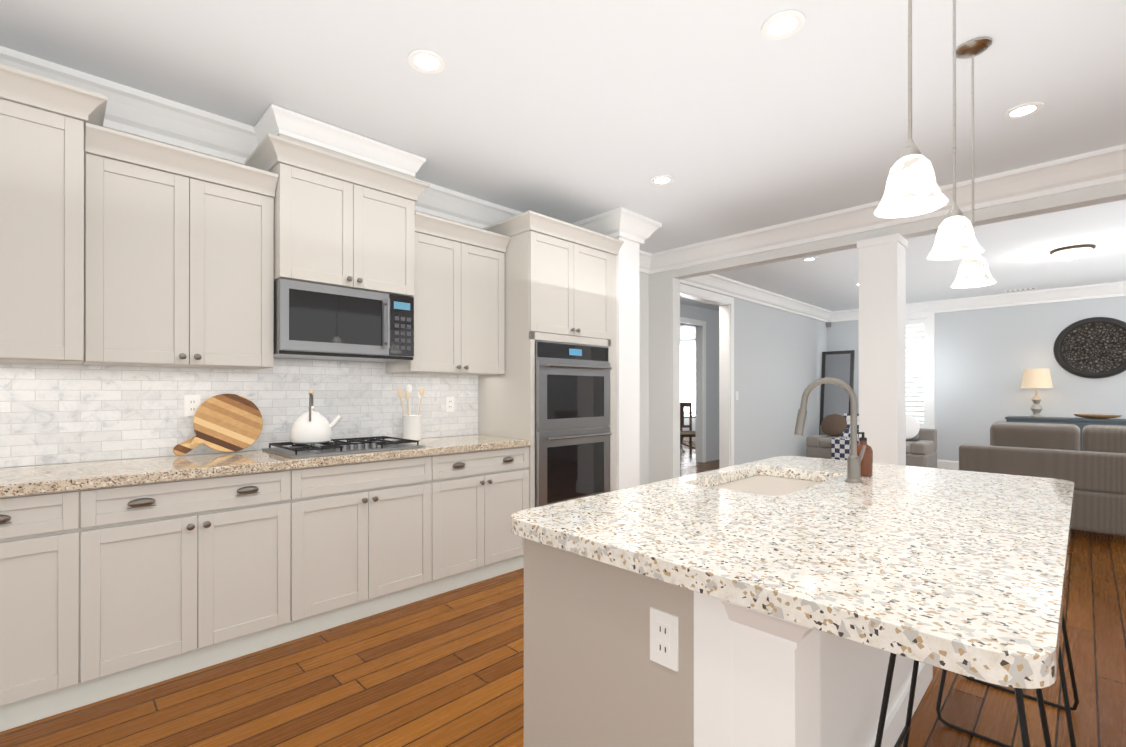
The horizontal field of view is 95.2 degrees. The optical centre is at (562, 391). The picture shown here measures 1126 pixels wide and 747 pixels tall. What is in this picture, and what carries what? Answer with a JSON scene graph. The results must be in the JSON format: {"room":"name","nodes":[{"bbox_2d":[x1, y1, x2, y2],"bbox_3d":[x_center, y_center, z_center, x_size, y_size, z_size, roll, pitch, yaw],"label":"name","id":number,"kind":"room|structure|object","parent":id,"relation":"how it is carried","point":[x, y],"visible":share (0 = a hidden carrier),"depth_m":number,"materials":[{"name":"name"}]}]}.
{"room":"kitchen","nodes":[
{"label":"kitchen","id":0,"kind":"room"},
{"bbox_2d":[0,272,826,484],"bbox_3d":[0.156,-0.110,5.049,13.700,2.743,0.150,0,0,-45],"label":"wall","id":1,"kind":"structure","parent":0,"point":[777,362],"depth_m":7.83,"materials":[{"name":"white paint"}]},
{"bbox_2d":[0,64,107,365],"bbox_3d":[-2.354,-0.693,2.171,0.603,1.131,0.420,0,0,-45],"label":"upper cabinet","id":2,"kind":"object","parent":1,"relation":"attached to","point":[54,138],"depth_m":2.12,"materials":[{"name":"grey paint"}]},
{"bbox_2d":[108,132,274,369],"bbox_3d":[-1.942,-0.636,2.627,0.746,1.020,0.350,0,0,-45],"label":"upper cabinet","id":3,"kind":"object","parent":1,"relation":"attached to","point":[118,248],"depth_m":2.49,"materials":[{"name":"grey paint"}]},
{"bbox_2d":[0,359,477,466],"bbox_3d":[-2.104,0.074,2.710,3.998,0.537,0.008,0,0,-45],"label":"tile backsplash","id":4,"kind":"structure","parent":1,"relation":"attached to","point":[52,414],"depth_m":2.74,"materials":[{"name":"tile"}]},
{"bbox_2d":[184,395,200,415],"bbox_3d":[-2.012,0.078,2.790,0.072,0.116,0.007,0,0,-45],"label":"outlet","id":5,"kind":"object","parent":4,"relation":"attached to","point":[192,404],"visible":0.96,"depth_m":2.78,"materials":[{"name":"white plastic"}]},
{"bbox_2d":[446,397,453,411],"bbox_3d":[-0.862,0.100,3.923,0.072,0.116,0.007,0,0,-45],"label":"outlet","id":6,"kind":"object","parent":4,"relation":"attached to","point":[449,404],"visible":1,"depth_m":3.92,"materials":[{"name":"white plastic"}]},
{"bbox_2d":[0,46,522,228],"bbox_3d":[-2.280,-1.394,2.447,6.575,0.182,0.140,0,0,-45],"label":"crown molding","id":7,"kind":"structure","parent":1,"relation":"attached to","point":[148,116],"depth_m":2.71,"materials":[{"name":"white"}]},
{"bbox_2d":[252,108,419,299],"bbox_3d":[-1.369,-1.043,3.143,0.786,0.878,0.420,0,0,-45],"label":"upper cabinet","id":8,"kind":"object","parent":1,"relation":"attached to","point":[344,214],"depth_m":2.93,"materials":[{"name":"grey paint"}]},
{"bbox_2d":[274,278,413,362],"bbox_3d":[-1.350,-0.399,3.123,0.780,0.401,0.470,0,0,-45],"label":"over-the-range microwave","id":9,"kind":"object","parent":8,"relation":"attached to","point":[313,321],"visible":1,"depth_m":2.95,"materials":[{"name":"silver metal"}]},
{"bbox_2d":[386,213,507,374],"bbox_3d":[-0.835,-0.635,3.718,0.774,1.020,0.350,0,0,-45],"label":"upper cabinet","id":10,"kind":"object","parent":1,"relation":"attached to","point":[459,313],"depth_m":3.58,"materials":[{"name":"grey paint"}]},
{"bbox_2d":[639,250,651,273],"bbox_3d":[0.578,-1.390,5.264,0.880,0.182,0.140,0,0,-45],"label":"crown molding","id":11,"kind":"structure","parent":1,"relation":"attached to","point":[645,258],"depth_m":5.56,"materials":[{"name":"white"}]},
{"bbox_2d":[680,284,733,468],"bbox_3d":[1.754,-0.011,6.611,1.550,2.550,0.168,0,0,-45],"label":"door frame","id":12,"kind":"structure","parent":1,"relation":"attached to","point":[724,303],"depth_m":6.86,"materials":[{"name":"white"}]},
{"bbox_2d":[680,274,831,321],"bbox_3d":[3.071,-1.387,7.720,5.220,0.182,0.140,0,0,-45],"label":"crown molding","id":13,"kind":"structure","parent":1,"relation":"attached to","point":[718,284],"depth_m":7.42,"materials":[{"name":"white"}]},
{"bbox_2d":[0,441,1125,746],"bbox_3d":[1.204,1.292,5.195,15.400,0.060,13.200,0,0,-45],"label":"floor","id":14,"kind":"structure","parent":0,"point":[444,669],"depth_m":2.14,"materials":[{"name":"brown wood"}]},
{"bbox_2d":[0,490,103,731],"bbox_3d":[-2.290,0.822,2.088,0.582,0.870,0.627,0,0,-45],"label":"base cabinet","id":15,"kind":"object","parent":14,"relation":"on","point":[52,545],"depth_m":1.97,"materials":[{"name":"grey paint"}]},
{"bbox_2d":[104,470,307,698],"bbox_3d":[-1.852,0.823,2.519,0.891,0.870,0.627,0,0,-45],"label":"base cabinet","id":16,"kind":"object","parent":14,"relation":"on","point":[119,577],"depth_m":2.31,"materials":[{"name":"grey paint"}]},
{"bbox_2d":[0,434,530,497],"bbox_3d":[-1.875,0.366,2.478,3.998,0.044,0.640,0,0,-45],"label":"countertop","id":17,"kind":"structure","parent":16,"relation":"on","point":[15,482],"depth_m":2.41,"materials":[{"name":"beige stone"}]},
{"bbox_2d":[173,394,262,455],"bbox_3d":[-1.891,0.177,2.830,0.420,0.326,0.091,0,0,-45],"label":"cutting board","id":18,"kind":"object","parent":17,"relation":"on","point":[227,422],"visible":0.98,"depth_m":2.84,"materials":[{"name":"brown wood"}]},
{"bbox_2d":[262,436,425,457],"bbox_3d":[-1.294,0.323,3.065,0.760,0.040,0.520,0,0,-45],"label":"gas cooktop","id":19,"kind":"object","parent":17,"relation":"in","point":[359,445],"visible":1,"depth_m":2.95,"materials":[{"name":"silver metal"}]},
{"bbox_2d":[290,388,341,443],"bbox_3d":[-1.462,0.143,3.033,0.270,0.319,0.225,0,0,-45],"label":"kettle","id":20,"kind":"object","parent":19,"relation":"on","point":[311,426],"visible":1,"depth_m":2.94,"materials":[{"name":"white metal"}]},
{"bbox_2d":[398,384,423,439],"bbox_3d":[-1.060,0.147,3.613,0.202,0.394,0.144,0,0,-45],"label":"utensil crock","id":21,"kind":"object","parent":17,"relation":"on","point":[411,427],"visible":0.94,"depth_m":3.56,"materials":[{"name":"white ceramic"}]},
{"bbox_2d":[308,454,443,634],"bbox_3d":[-1.297,0.824,3.067,0.912,0.870,0.627,0,0,-45],"label":"base cabinet","id":22,"kind":"object","parent":14,"relation":"on","point":[376,529],"depth_m":2.86,"materials":[{"name":"grey paint"}]},
{"bbox_2d":[444,446,528,592],"bbox_3d":[-0.760,0.824,3.596,0.839,0.870,0.627,0,0,-45],"label":"base cabinet","id":23,"kind":"object","parent":14,"relation":"on","point":[483,489],"depth_m":3.39,"materials":[{"name":"grey paint"}]},
{"bbox_2d":[478,210,623,508],"bbox_3d":[-0.101,0.003,4.173,1.040,2.515,0.730,0,0,-45],"label":"tall cabinet","id":24,"kind":"object","parent":14,"relation":"on","point":[550,393],"visible":0.77,"depth_m":3.87,"materials":[{"name":"grey paint"}]},
{"bbox_2d":[680,402,695,454],"bbox_3d":[2.370,0.744,10.024,0.460,1.050,0.430,0,0,-10],"label":"dining chair","id":25,"kind":"object","parent":14,"relation":"on","point":[690,433],"visible":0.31,"depth_m":10.21,"materials":[{"name":"brown wood"}]},
{"bbox_2d":[680,414,695,452],"bbox_3d":[2.483,0.888,10.949,1.260,0.757,1.260,0,0,-45],"label":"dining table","id":26,"kind":"object","parent":14,"relation":"on","point":[681,438],"visible":0.27,"depth_m":10.88,"materials":[{"name":"brown wood"}]},
{"bbox_2d":[511,521,1071,746],"bbox_3d":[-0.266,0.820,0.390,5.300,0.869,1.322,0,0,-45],"label":"kitchen island","id":27,"kind":"object","parent":14,"relation":"on","point":[616,654],"depth_m":1.17,"materials":[{"name":"white wood"}]},
{"bbox_2d":[511,456,1073,688],"bbox_3d":[0.899,0.365,1.701,1.920,0.044,1.110,0,0,-45],"label":"island countertop","id":28,"kind":"structure","parent":27,"relation":"on","point":[960,567],"depth_m":1.14,"materials":[{"name":"beige stone"}]},
{"bbox_2d":[715,473,818,492],"bbox_3d":[0.806,0.476,2.023,0.668,0.201,0.378,0,0,-45],"label":"sink","id":29,"kind":"object","parent":28,"relation":"in","point":[761,482],"depth_m":2.18,"materials":[{"name":"white ceramic"}]},
{"bbox_2d":[794,377,866,484],"bbox_3d":[1.038,0.145,1.999,0.141,0.396,0.228,0,0,-45],"label":"faucet","id":30,"kind":"object","parent":28,"relation":"on","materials":[{"name":"silver metal"}]},
{"bbox_2d":[857,432,872,475],"bbox_3d":[1.220,0.254,2.088,0.068,0.176,0.068,0,0,-45],"label":"soap bottle","id":31,"kind":"object","parent":28,"relation":"on","point":[867,465],"visible":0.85,"depth_m":2.06,"materials":[{"name":"orange glass"}]},
{"bbox_2d":[819,350,854,434],"bbox_3d":[4.979,0.273,9.274,0.522,1.989,0.530,0,0,-45],"label":"mirror","id":32,"kind":"object","parent":14,"relation":"on","point":[834,398],"visible":0.42,"depth_m":9.21,"materials":[{"name":"grey mirror"}]},
{"bbox_2d":[806,413,936,467],"bbox_3d":[4.898,0.805,8.232,0.915,0.922,1.660,0,0,-45],"label":"loveseat","id":33,"kind":"object","parent":14,"relation":"on","point":[831,440],"visible":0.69,"depth_m":8.09,"materials":[{"name":"fabric"}]},
{"bbox_2d":[831,413,858,459],"bbox_3d":[4.670,0.740,8.260,0.629,0.733,0.460,0,0,-45],"label":"blanket","id":34,"kind":"object","parent":33,"relation":"on","point":[840,446],"depth_m":8.19,"materials":[{"name":"fabric"}]},
{"bbox_2d":[857,233,907,464],"bbox_3d":[2.593,0.020,4.172,0.284,2.480,0.294,0,0,-45],"label":"post","id":35,"kind":"object","parent":14,"relation":"on","point":[882,343],"visible":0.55,"depth_m":4.07,"materials":[{"name":"white paint"}]},
{"bbox_2d":[874,652,1051,746],"bbox_3d":[1.020,0.913,1.308,0.463,0.684,0.383,0,0,-45],"label":"stool","id":36,"kind":"object","parent":14,"relation":"on","point":[904,736],"visible":0.06,"depth_m":1.28,"materials":[{"name":"black metal"}]},
{"bbox_2d":[936,565,1078,746],"bbox_3d":[1.710,0.914,1.974,0.463,0.684,0.383,0,0,-45],"label":"stool","id":37,"kind":"object","parent":14,"relation":"on","point":[1067,708],"visible":0.15,"depth_m":1.94,"materials":[{"name":"black metal"}]},
{"bbox_2d":[959,422,1125,535],"bbox_3d":[4.960,0.778,4.475,0.940,0.965,2.300,0,0,-45],"label":"sofa","id":38,"kind":"object","parent":14,"relation":"on","point":[1094,470],"visible":0.65,"depth_m":4.44,"materials":[{"name":"grey fabric"}]},
{"bbox_2d":[1005,416,1125,450],"bbox_3d":[7.321,0.821,6.959,0.480,0.886,1.995,0,0,-45],"label":"console table","id":39,"kind":"object","parent":14,"relation":"on","point":[1080,423],"depth_m":7.06,"materials":[{"name":"grey painted wood"}]},
{"bbox_2d":[1021,368,1052,416],"bbox_3d":[6.870,0.028,7.453,0.350,0.700,0.350,0,0,-45],"label":"table lamp","id":40,"kind":"object","parent":39,"relation":"on","point":[1036,379],"visible":1,"depth_m":7.38,"materials":[{"name":"beige fabric"}]},
{"bbox_2d":[1074,414,1121,418],"bbox_3d":[7.298,0.349,7.018,0.280,0.055,0.460,0,0,-45],"label":"tray","id":41,"kind":"object","parent":39,"relation":"on","point":[1098,416],"visible":0.98,"depth_m":6.95,"materials":[{"name":"brown wood"}]},
{"bbox_2d":[0,0,1125,333],"bbox_3d":[1.204,-1.521,5.199,15.400,0.080,13.200,0,0,-45],"label":"ceiling","id":42,"kind":"structure","parent":0,"point":[728,116],"depth_m":2.56,"materials":[{"name":"white paint"}]},
{"bbox_2d":[408,49,444,73],"bbox_3d":[-0.614,-1.479,2.313,0.164,0.009,0.164,0,0,-45],"label":"recessed light","id":43,"kind":"object","parent":42,"relation":"in","point":[426,61],"visible":1,"depth_m":2.31,"materials":[{"name":"white plastic"}]},
{"bbox_2d":[651,175,673,184],"bbox_3d":[0.697,-1.478,3.604,0.164,0.009,0.164,0,0,-45],"label":"recessed light","id":44,"kind":"object","parent":42,"relation":"in","point":[662,180],"visible":1,"depth_m":3.60,"materials":[{"name":"white plastic"}]},
{"bbox_2d":[761,10,804,39],"bbox_3d":[0.891,-1.480,2.083,0.164,0.009,0.164,0,0,-45],"label":"recessed light","id":45,"kind":"object","parent":42,"relation":"in","point":[783,24],"visible":1,"depth_m":2.07,"materials":[{"name":"white plastic"}]},
{"bbox_2d":[802,257,817,260],"bbox_3d":[2.764,-1.474,5.753,0.164,0.009,0.164,0,0,-45],"label":"recessed light","id":46,"kind":"object","parent":42,"relation":"in","point":[810,259],"visible":1,"depth_m":5.74,"materials":[{"name":"white"}]},
{"bbox_2d":[874,0,948,217],"bbox_3d":[0.871,-0.973,1.290,0.156,1.026,0.156,0,0,-45],"label":"pendant light","id":47,"kind":"object","parent":42,"relation":"hanging from","point":[912,188],"visible":1,"depth_m":1.27,"materials":[{"name":"white glass"}]},
{"bbox_2d":[926,0,983,260],"bbox_3d":[1.320,-0.972,1.732,0.156,1.026,0.156,0,0,-45],"label":"pendant light","id":48,"kind":"object","parent":42,"relation":"hanging from","point":[955,238],"visible":1,"depth_m":1.72,"materials":[{"name":"white glass"}]},
{"bbox_2d":[951,37,996,287],"bbox_3d":[1.769,-0.971,2.217,0.156,1.026,0.156,0,0,-45],"label":"pendant light","id":49,"kind":"object","parent":42,"relation":"hanging from","point":[973,272],"visible":0.85,"depth_m":2.20,"materials":[{"name":"white glass"}]},
{"bbox_2d":[1004,287,1036,291],"bbox_3d":[6.633,-1.472,7.454,0.100,0.008,0.350,0,0,-45],"label":"ceiling vent","id":50,"kind":"object","parent":42,"relation":"in","point":[1020,289],"visible":1,"depth_m":7.43,"materials":[{"name":"white metal"}]},
{"bbox_2d":[1002,102,1043,119],"bbox_3d":[2.430,-1.479,2.715,0.164,0.009,0.164,0,0,-45],"label":"recessed light","id":51,"kind":"object","parent":42,"relation":"in","point":[1023,110],"visible":1,"depth_m":2.71,"materials":[{"name":"white plastic"}]},
{"bbox_2d":[1050,244,1095,259],"bbox_3d":[5.299,-1.427,5.345,0.340,0.105,0.340,0,0,-45],"label":"flush-mount light","id":52,"kind":"object","parent":42,"relation":"attached to","point":[1072,252],"visible":1,"depth_m":5.26,"materials":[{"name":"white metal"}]},
{"bbox_2d":[616,237,639,489],"bbox_3d":[0.344,-0.111,4.669,0.285,2.743,0.655,0,0,-45],"label":"column","id":53,"kind":"structure","parent":0,"point":[627,376],"depth_m":4.42,"materials":[{"name":"white paint"}]},
{"bbox_2d":[571,207,635,237],"bbox_3d":[0.300,-1.391,4.413,0.140,0.182,0.630,0,0,-45],"label":"crown molding","id":54,"kind":"structure","parent":53,"relation":"attached to","point":[620,222],"depth_m":4.32,"materials":[{"name":"white"}]},
{"bbox_2d":[623,218,661,253],"bbox_3d":[0.603,-1.391,4.711,0.140,0.182,0.630,0,0,-45],"label":"crown molding","id":55,"kind":"structure","parent":53,"relation":"attached to","point":[645,228],"depth_m":4.46,"materials":[{"name":"white"}]},
{"bbox_2d":[649,270,679,482],"bbox_3d":[1.117,-0.109,5.670,0.140,2.743,0.315,0,0,-45],"label":"wall","id":56,"kind":"structure","parent":0,"point":[664,375],"depth_m":5.59,"materials":[{"name":"white paint"}]},
{"bbox_2d":[648,144,1125,274],"bbox_3d":[3.418,-1.393,3.137,0.140,0.182,7.155,0,0,-45],"label":"ceiling beam","id":57,"kind":"structure","parent":56,"relation":"attached to","point":[1107,165],"depth_m":3.83,"materials":[{"name":"white paint"}]},
{"bbox_2d":[680,333,695,440],"bbox_3d":[3.207,-0.098,13.236,0.140,2.743,4.560,0,0,-45],"label":"wall","id":58,"kind":"structure","parent":0,"point":[688,337],"depth_m":13.13,"materials":[{"name":"grey paint"}]},
{"bbox_2d":[680,341,695,413],"bbox_3d":[3.140,-0.332,13.248,0.100,1.890,1.530,0,0,-45],"label":"dining room window","id":59,"kind":"structure","parent":58,"relation":"in","point":[687,371],"depth_m":13.21,"materials":[{"name":"white"}]},
{"bbox_2d":[680,303,718,461],"bbox_3d":[2.278,-0.104,9.022,8.100,2.743,0.140,0,0,-45],"label":"wall","id":60,"kind":"structure","parent":0,"point":[710,317],"depth_m":9.26,"materials":[{"name":"grey paint"}]},
{"bbox_2d":[673,180,1125,278],"bbox_3d":[3.628,-1.353,3.123,0.140,0.263,6.840,0,0,-45],"label":"header beam","id":61,"kind":"structure","parent":0,"point":[1105,193],"depth_m":3.92,"materials":[{"name":"white paint"}]},
{"bbox_2d":[827,296,1125,460],"bbox_3d":[7.549,-0.107,7.206,0.140,2.743,7.155,0,0,-45],"label":"wall","id":62,"kind":"structure","parent":0,"point":[985,358],"depth_m":7.92,"materials":[{"name":"grey paint"}]},
{"bbox_2d":[858,313,934,428],"bbox_3d":[5.792,-0.280,8.947,0.200,2.095,1.170,0,0,-45],"label":"living room window","id":63,"kind":"structure","parent":62,"relation":"in","point":[920,368],"depth_m":8.70,"materials":[{"name":"white"}]},
{"bbox_2d":[937,460,958,469],"bbox_3d":[7.493,1.197,7.150,0.016,0.135,7.155,0,0,-45],"label":"baseboard","id":64,"kind":"structure","parent":62,"relation":"attached to","point":[946,464],"depth_m":8.38,"materials":[{"name":"white paint"}]},
{"bbox_2d":[832,281,1125,321],"bbox_3d":[7.449,-1.388,7.110,0.140,0.182,7.155,0,0,-45],"label":"crown molding","id":65,"kind":"structure","parent":62,"relation":"attached to","point":[1113,289],"depth_m":7.77,"materials":[{"name":"white"}]},
{"bbox_2d":[1053,317,1125,378],"bbox_3d":[7.436,-0.605,7.169,0.070,0.860,0.860,0,0,-45],"label":"art","id":66,"kind":"object","parent":62,"relation":"attached to","point":[1093,347],"visible":1,"depth_m":7.18,"materials":[{"name":"brown metal"}]}
]}

